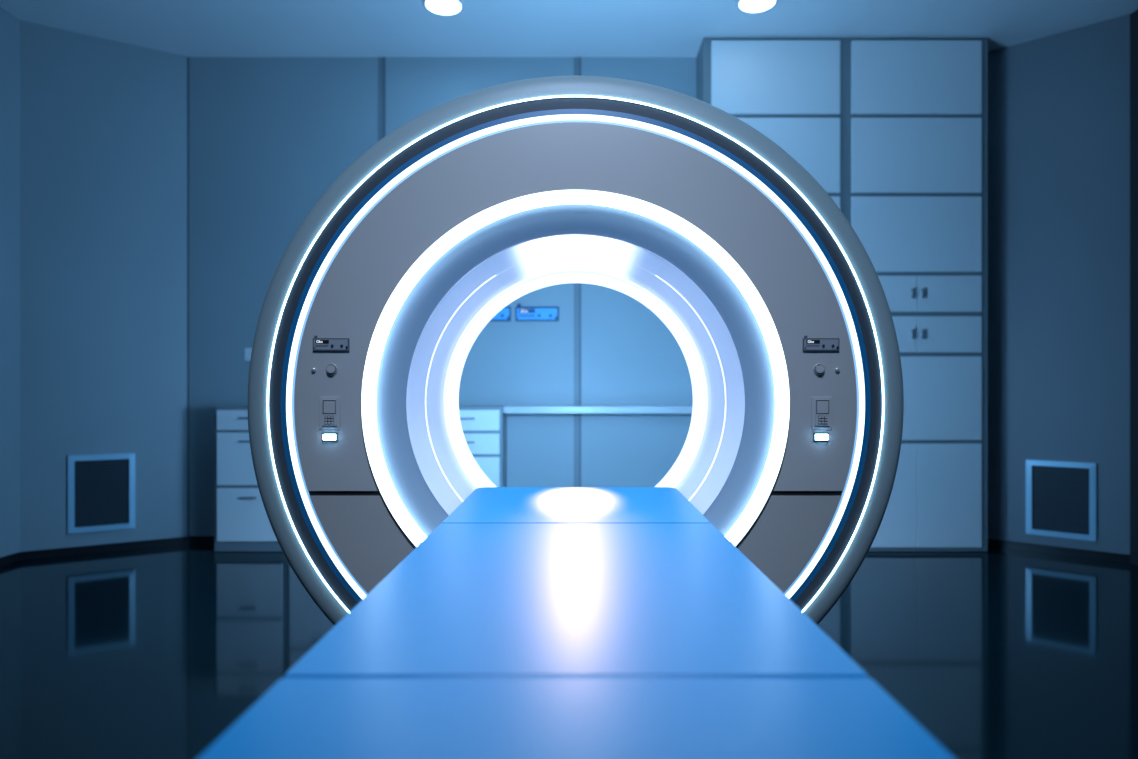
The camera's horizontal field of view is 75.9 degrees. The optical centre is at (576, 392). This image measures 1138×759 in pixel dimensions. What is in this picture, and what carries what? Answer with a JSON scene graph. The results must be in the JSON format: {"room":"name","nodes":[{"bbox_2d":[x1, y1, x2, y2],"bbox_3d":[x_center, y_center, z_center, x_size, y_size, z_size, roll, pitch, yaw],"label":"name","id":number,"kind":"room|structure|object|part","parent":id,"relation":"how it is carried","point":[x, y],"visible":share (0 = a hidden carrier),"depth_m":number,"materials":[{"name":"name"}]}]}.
{"room":"radiology room","nodes":[
{"label":"radiology room","id":0,"kind":"room"},
{"bbox_2d":[0,7,19,556],"bbox_3d":[-3.720,-0.680,1.105,0.100,3.560,7.410,0,0,0],"label":"wall","id":1,"kind":"structure","parent":0,"point":[9,24],"depth_m":4.71,"materials":[{"name":"paint"}]},
{"bbox_2d":[0,552,20,565],"bbox_3d":[-3.666,1.074,1.105,0.008,0.052,7.410,0,0,0],"label":"baseboard","id":2,"kind":"structure","parent":1,"relation":"attached to","point":[14,557],"depth_m":4.72,"materials":[{"name":"black"}]},
{"bbox_2d":[20,20,186,551],"bbox_3d":[-3.277,-0.680,5.117,0.993,3.560,0.100,0,0,-32],"label":"wall","id":3,"kind":"structure","parent":0,"point":[103,122],"depth_m":5.05,"materials":[{"name":"paint"}]},
{"bbox_2d":[68,453,134,533],"bbox_3d":[-3.277,0.689,5.042,0.389,0.526,0.026,0,0,-32],"label":"air vent","id":4,"kind":"object","parent":3,"relation":"in","point":[101,488],"visible":1,"depth_m":5.04,"materials":[{"name":"blue metal"}]},
{"bbox_2d":[75,460,128,526],"bbox_3d":[-3.278,0.689,5.043,0.317,0.442,0.011,0,0,-32],"label":"grille","id":5,"kind":"object","parent":4,"relation":"attached to","point":[101,486],"depth_m":5.04,"materials":[{"name":"grey metal"}]},
{"bbox_3d":[-3.283,0.689,5.050,0.321,0.458,0.005,0,0,-32],"label":"plate","id":6,"kind":"part","parent":4,"relation":"part of","materials":[{"name":"black metal"}]},
{"bbox_2d":[21,536,189,559],"bbox_3d":[-3.248,1.074,5.072,0.993,0.052,0.008,0,0,-32],"label":"baseboard","id":7,"kind":"structure","parent":3,"relation":"attached to","point":[34,554],"depth_m":5.05,"materials":[{"name":"black"}]},
{"bbox_2d":[187,57,189,535],"bbox_3d":[-2.841,-0.705,5.335,0.020,3.506,0.010,0,0,0],"label":"trim","id":8,"kind":"structure","parent":3,"relation":"attached to","point":[188,58],"depth_m":5.33,"materials":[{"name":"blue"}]},
{"bbox_2d":[190,57,695,535],"bbox_3d":[0.020,-0.680,5.390,5.700,3.560,0.100,0,0,0],"label":"wall","id":9,"kind":"structure","parent":0,"point":[269,136],"depth_m":5.34,"materials":[{"name":"paint"}]},
{"bbox_2d":[190,536,213,542],"bbox_3d":[0.020,1.074,5.336,5.700,0.052,0.008,0,0,0],"label":"baseboard","id":10,"kind":"structure","parent":9,"relation":"attached to","point":[193,539],"depth_m":5.33,"materials":[{"name":"black"}]},
{"bbox_2d":[244,348,251,359],"bbox_3d":[-2.381,-0.284,5.330,0.090,0.092,0.017,0,0,0],"label":"wall switch","id":11,"kind":"object","parent":9,"relation":"attached to","point":[247,351],"visible":0.49,"depth_m":5.33,"materials":[{"name":"white"}]},
{"bbox_2d":[378,57,382,140],"bbox_3d":[-1.434,-0.705,5.338,0.033,3.506,0.004,0,0,0],"label":"trim","id":12,"kind":"structure","parent":9,"relation":"attached to","point":[380,59],"depth_m":5.34,"materials":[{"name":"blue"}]},
{"bbox_2d":[383,57,385,137],"bbox_3d":[-1.406,-0.705,5.335,0.020,3.506,0.010,0,0,0],"label":"trim","id":13,"kind":"structure","parent":9,"relation":"attached to","point":[384,58],"depth_m":5.33,"materials":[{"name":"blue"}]},
{"bbox_2d":[490,307,510,320],"bbox_3d":[-0.636,-0.588,5.323,0.318,0.127,0.032,0,0,0],"label":"panel","id":14,"kind":"object","parent":9,"relation":"attached to","point":[504,314],"visible":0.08,"depth_m":5.32,"materials":[{"name":"blue"}]},
{"bbox_3d":[-0.636,-0.577,5.320,0.294,0.082,0.007,0,0,0],"label":"plate","id":15,"kind":"part","parent":14,"relation":"part of","materials":[{"name":"blue"}]},
{"bbox_2d":[515,304,558,320],"bbox_3d":[-0.285,-0.588,5.323,0.318,0.127,0.032,0,0,0],"label":"panel","id":16,"kind":"object","parent":9,"relation":"attached to","point":[521,313],"visible":1,"depth_m":5.32,"materials":[{"name":"blue plastic"}]},
{"bbox_3d":[-0.285,-0.577,5.320,0.294,0.082,0.007,0,0,0],"label":"plate","id":17,"kind":"part","parent":16,"relation":"part of","materials":[{"name":"blue plastic"}]},
{"bbox_2d":[574,57,577,486],"bbox_3d":[-0.002,-0.705,5.338,0.033,3.506,0.004,0,0,0],"label":"trim","id":18,"kind":"structure","parent":9,"relation":"attached to","point":[575,58],"depth_m":5.34,"materials":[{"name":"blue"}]},
{"bbox_2d":[578,57,580,486],"bbox_3d":[0.026,-0.705,5.335,0.020,3.506,0.010,0,0,0],"label":"trim","id":19,"kind":"structure","parent":9,"relation":"attached to","point":[579,58],"depth_m":5.33,"materials":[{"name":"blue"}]},
{"bbox_2d":[0,543,1137,758],"bbox_3d":[-0.025,1.150,1.370,7.550,0.100,8.180,0,0,0],"label":"floor","id":20,"kind":"structure","parent":0,"point":[150,652],"depth_m":3.18,"materials":[{"name":"black tile"}]},
{"bbox_2d":[214,405,281,550],"bbox_3d":[-2.255,0.594,5.161,0.498,1.005,0.334,0,0,0],"label":"base cabinet","id":21,"kind":"object","parent":20,"relation":"on","point":[241,521],"visible":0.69,"depth_m":5.02,"materials":[{"name":"grey"}]},
{"bbox_3d":[-2.253,0.187,5.030,0.450,0.138,0.017,0,0,0],"label":"drawer","id":22,"kind":"part","parent":21,"relation":"part of","materials":[{"name":"laminate"}]},
{"bbox_3d":[-2.253,0.455,5.030,0.450,0.363,0.017,0,0,0],"label":"drawer","id":23,"kind":"part","parent":21,"relation":"part of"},
{"bbox_3d":[-2.253,0.840,5.030,0.450,0.366,0.017,0,0,0],"label":"drawer","id":24,"kind":"part","parent":21,"relation":"part of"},
{"bbox_3d":[-2.255,0.719,5.008,0.118,0.012,0.029,0,0,0],"label":"handle","id":25,"kind":"part","parent":21,"relation":"part of","materials":[{"name":"grey"}]},
{"bbox_2d":[459,405,506,486],"bbox_3d":[-0.756,0.594,5.161,0.498,1.005,0.334,0,0,0],"label":"base cabinet","id":26,"kind":"object","parent":20,"relation":"on","point":[484,427],"visible":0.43,"depth_m":5.02,"materials":[{"name":"grey"}]},
{"bbox_3d":[-0.754,0.188,5.030,0.450,0.142,0.017,0,0,0],"label":"drawer","id":27,"kind":"part","parent":26,"relation":"part of","materials":[{"name":"laminate"}]},
{"bbox_3d":[-0.754,0.351,5.030,0.450,0.142,0.017,0,0,0],"label":"drawer","id":28,"kind":"part","parent":26,"relation":"part of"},
{"bbox_3d":[-0.754,0.733,5.030,0.450,0.581,0.017,0,0,0],"label":"door","id":29,"kind":"part","parent":26,"relation":"part of","materials":[{"name":"laminate"}]},
{"bbox_2d":[247,75,903,625],"bbox_3d":[-0.002,0.084,2.616,1.926,2.032,1.058,0,0,0],"label":"gantry","id":30,"kind":"object","parent":20,"relation":"on","point":[373,311],"visible":0.85,"depth_m":2.10,"materials":[{"name":"grey plastic"}]},
{"bbox_2d":[322,433,336,440],"bbox_3d":[-0.709,0.127,2.097,0.042,0.023,0.005,0,0,0],"label":"indicator light","id":31,"kind":"object","parent":30,"relation":"attached to","point":[325,436],"depth_m":2.09,"materials":[{"name":"white plastic"}]},
{"bbox_3d":[-0.705,-0.139,2.093,0.097,0.029,0.002,0,0,0],"label":"plate","id":32,"kind":"part","parent":30,"relation":"part of","materials":[{"name":"grey plastic"}]},
{"bbox_3d":[-0.705,-0.143,2.096,0.105,0.044,0.006,0,0,0],"label":"instrument panel","id":33,"kind":"part","parent":30,"relation":"part of","materials":[{"name":"grey plastic"}]},
{"bbox_3d":[-0.704,-0.068,2.097,0.034,0.034,0.006,0,0,0],"label":"knob","id":34,"kind":"part","parent":30,"relation":"part of","materials":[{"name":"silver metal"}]},
{"bbox_3d":[-0.002,0.569,2.106,1.532,0.546,0.012,0,0,0],"label":"panel","id":35,"kind":"part","parent":30,"relation":"part of","materials":[{"name":"paint"}]},
{"bbox_3d":[-0.002,-0.249,2.106,1.622,1.062,0.012,0,0,0],"label":"panel","id":36,"kind":"part","parent":30,"relation":"part of","materials":[{"name":"paint"}]},
{"bbox_2d":[445,271,705,487],"bbox_3d":[-0.002,0.031,2.956,1.010,1.010,0.328,0,0,0],"label":"light","id":37,"kind":"object","parent":30,"relation":"attached to","point":[462,452],"depth_m":2.93,"materials":[{"name":"white"}]},
{"bbox_2d":[487,235,664,289],"bbox_3d":[-0.002,-0.431,2.474,0.532,0.077,0.609,0,0,0],"label":"light","id":38,"kind":"object","parent":30,"relation":"attached to","point":[512,261],"depth_m":2.37,"materials":[{"name":"white plastic"}]},
{"bbox_3d":[0.699,-0.068,2.097,0.034,0.034,0.006,0,0,0],"label":"knob","id":39,"kind":"part","parent":30,"relation":"part of","materials":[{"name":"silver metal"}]},
{"bbox_2d":[813,433,827,440],"bbox_3d":[0.704,0.127,2.097,0.042,0.023,0.005,0,0,0],"label":"indicator light","id":40,"kind":"object","parent":30,"relation":"attached to","point":[816,436],"depth_m":2.09,"materials":[{"name":"white plastic"}]},
{"bbox_3d":[0.704,-0.143,2.096,0.105,0.044,0.006,0,0,0],"label":"instrument panel","id":41,"kind":"part","parent":30,"relation":"part of","materials":[{"name":"grey plastic"}]},
{"bbox_3d":[0.704,-0.139,2.093,0.097,0.029,0.002,0,0,0],"label":"plate","id":42,"kind":"part","parent":30,"relation":"part of","materials":[{"name":"grey plastic"}]},
{"bbox_2d":[198,487,954,758],"bbox_3d":[0.000,0.725,1.371,0.733,0.750,2.682,0,0,0],"label":"table","id":43,"kind":"object","parent":20,"relation":"on","point":[531,622],"visible":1,"depth_m":0.95,"materials":[{"name":"blue plastic"}]},
{"bbox_2d":[503,405,692,413],"bbox_3d":[0.185,0.595,5.174,1.376,1.007,0.308,0,0,0],"label":"countertop","id":44,"kind":"structure","parent":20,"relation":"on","point":[510,409],"depth_m":5.02,"materials":[{"name":"blue laminate"}]},
{"bbox_2d":[696,38,844,215],"bbox_3d":[1.367,-0.679,5.161,0.980,3.550,0.334,0,0,0],"label":"tall cabinet","id":45,"kind":"object","parent":20,"relation":"on","point":[791,91],"visible":0.09,"depth_m":5.02,"materials":[{"name":"grey"}]},
{"bbox_3d":[1.376,-2.178,5.030,0.888,0.505,0.017,0,0,0],"label":"flap door","id":46,"kind":"part","parent":45,"relation":"part of","materials":[{"name":"blue laminate"}]},
{"bbox_3d":[1.376,-1.640,5.030,0.888,0.515,0.017,0,0,0],"label":"flap door","id":47,"kind":"part","parent":45,"relation":"part of","materials":[{"name":"blue laminate"}]},
{"bbox_3d":[1.376,-1.096,5.030,0.888,0.518,0.017,0,0,0],"label":"flap door","id":48,"kind":"part","parent":45,"relation":"part of","materials":[{"name":"laminate"}]},
{"bbox_2d":[845,38,987,550],"bbox_3d":[2.352,-0.679,5.161,0.987,3.550,0.334,0,0,0],"label":"tall cabinet","id":49,"kind":"object","parent":20,"relation":"on","point":[916,109],"visible":0.86,"depth_m":5.02,"materials":[{"name":"grey"}]},
{"bbox_3d":[2.122,0.707,5.030,0.446,0.716,0.017,0,0,0],"label":"door","id":50,"kind":"part","parent":49,"relation":"part of","materials":[{"name":"laminate"}]},
{"bbox_3d":[2.122,-0.684,5.030,0.446,0.249,0.017,0,0,0],"label":"door","id":51,"kind":"part","parent":49,"relation":"part of","materials":[{"name":"blue laminate"}]},
{"bbox_3d":[2.122,-0.404,5.030,0.446,0.249,0.017,0,0,0],"label":"door","id":52,"kind":"part","parent":49,"relation":"part of","materials":[{"name":"laminate"}]},
{"bbox_3d":[2.313,-0.404,5.008,0.014,0.069,0.029,0,0,0],"label":"handle","id":53,"kind":"part","parent":49,"relation":"part of","materials":[{"name":"grey"}]},
{"bbox_3d":[2.313,-0.684,5.008,0.014,0.069,0.029,0,0,0],"label":"handle","id":54,"kind":"part","parent":49,"relation":"part of","materials":[{"name":"grey"}]},
{"bbox_3d":[2.347,-1.096,5.030,0.895,0.518,0.017,0,0,0],"label":"flap door","id":55,"kind":"part","parent":49,"relation":"part of","materials":[{"name":"blue laminate"}]},
{"bbox_3d":[2.347,-1.640,5.030,0.895,0.515,0.017,0,0,0],"label":"flap door","id":56,"kind":"part","parent":49,"relation":"part of","materials":[{"name":"laminate"}]},
{"bbox_3d":[2.347,-2.178,5.030,0.895,0.505,0.017,0,0,0],"label":"flap door","id":57,"kind":"part","parent":49,"relation":"part of","materials":[{"name":"blue laminate"}]},
{"bbox_3d":[2.382,-0.404,5.008,0.014,0.069,0.029,0,0,0],"label":"handle","id":58,"kind":"part","parent":49,"relation":"part of","materials":[{"name":"grey"}]},
{"bbox_3d":[2.382,-0.684,5.008,0.014,0.069,0.029,0,0,0],"label":"handle","id":59,"kind":"part","parent":49,"relation":"part of","materials":[{"name":"grey"}]},
{"bbox_3d":[2.347,0.036,5.030,0.895,0.577,0.017,0,0,0],"label":"panel door","id":60,"kind":"part","parent":49,"relation":"part of","materials":[{"name":"laminate"}]},
{"bbox_3d":[2.572,-0.404,5.030,0.446,0.249,0.017,0,0,0],"label":"door","id":61,"kind":"part","parent":49,"relation":"part of","materials":[{"name":"blue laminate"}]},
{"bbox_3d":[2.572,-0.684,5.030,0.446,0.249,0.017,0,0,0],"label":"door","id":62,"kind":"part","parent":49,"relation":"part of","materials":[{"name":"blue laminate"}]},
{"bbox_3d":[2.572,0.707,5.030,0.446,0.716,0.017,0,0,0],"label":"door","id":63,"kind":"part","parent":49,"relation":"part of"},
{"bbox_2d":[0,0,1137,56],"bbox_3d":[-0.025,-2.510,1.370,7.550,0.100,8.180,0,0,0],"label":"ceiling","id":64,"kind":"structure","parent":0,"point":[189,28],"depth_m":4.87,"materials":[{"name":"paint"}]},
{"bbox_2d":[422,0,464,15],"bbox_3d":[-0.840,-2.454,4.610,0.268,0.012,0.268,0,0,0],"label":"recessed light","id":65,"kind":"object","parent":64,"relation":"in","point":[438,7],"visible":1,"depth_m":4.62,"materials":[{"name":"white plastic"}]},
{"bbox_2d":[735,0,778,13],"bbox_3d":[1.137,-2.454,4.580,0.268,0.012,0.268,0,0,0],"label":"recessed light","id":66,"kind":"object","parent":64,"relation":"in","point":[746,6],"visible":1,"depth_m":4.61,"materials":[{"name":"white"}]},
{"bbox_2d":[740,0,774,11],"bbox_3d":[1.137,-2.452,4.580,0.216,0.008,0.216,0,0,0],"label":"diffuser","id":67,"kind":"object","parent":66,"relation":"attached to","point":[745,5],"depth_m":4.61,"materials":[{"name":"white plastic"}]},
{"bbox_2d":[988,13,1131,554],"bbox_3d":[3.272,-0.680,5.063,0.972,3.560,0.100,0,0,40],"label":"wall","id":68,"kind":"structure","parent":0,"point":[1059,103],"depth_m":4.98,"materials":[{"name":"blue paint"}]},
{"bbox_2d":[988,538,1129,562],"bbox_3d":[3.237,1.074,5.022,0.972,0.052,0.008,0,0,40],"label":"baseboard","id":69,"kind":"structure","parent":68,"relation":"attached to","point":[1102,555],"depth_m":4.96,"materials":[{"name":"black"}]},
{"bbox_2d":[1026,460,1095,540],"bbox_3d":[3.294,0.724,4.963,0.401,0.516,0.026,0,0,40],"label":"air vent","id":70,"kind":"object","parent":68,"relation":"in","point":[1060,495],"visible":1,"depth_m":4.96,"materials":[{"name":"blue metal"}]},
{"bbox_2d":[1032,466,1088,533],"bbox_3d":[3.295,0.724,4.964,0.329,0.432,0.011,0,0,40],"label":"grille","id":71,"kind":"object","parent":70,"relation":"attached to","point":[1060,494],"depth_m":4.96,"materials":[{"name":"grey metal"}]},
{"bbox_3d":[3.660,-0.680,1.055,0.100,3.560,7.310,0,0,0],"label":"wall","id":72,"kind":"structure","parent":0,"visible":0},
{"bbox_2d":[1130,9,1137,565],"bbox_3d":[3.590,-0.670,4.570,0.040,3.540,0.260,0,0,0],"label":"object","id":73,"kind":"structure","parent":72,"relation":"attached to","point":[1134,16],"depth_m":4.66,"materials":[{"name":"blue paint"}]}
]}

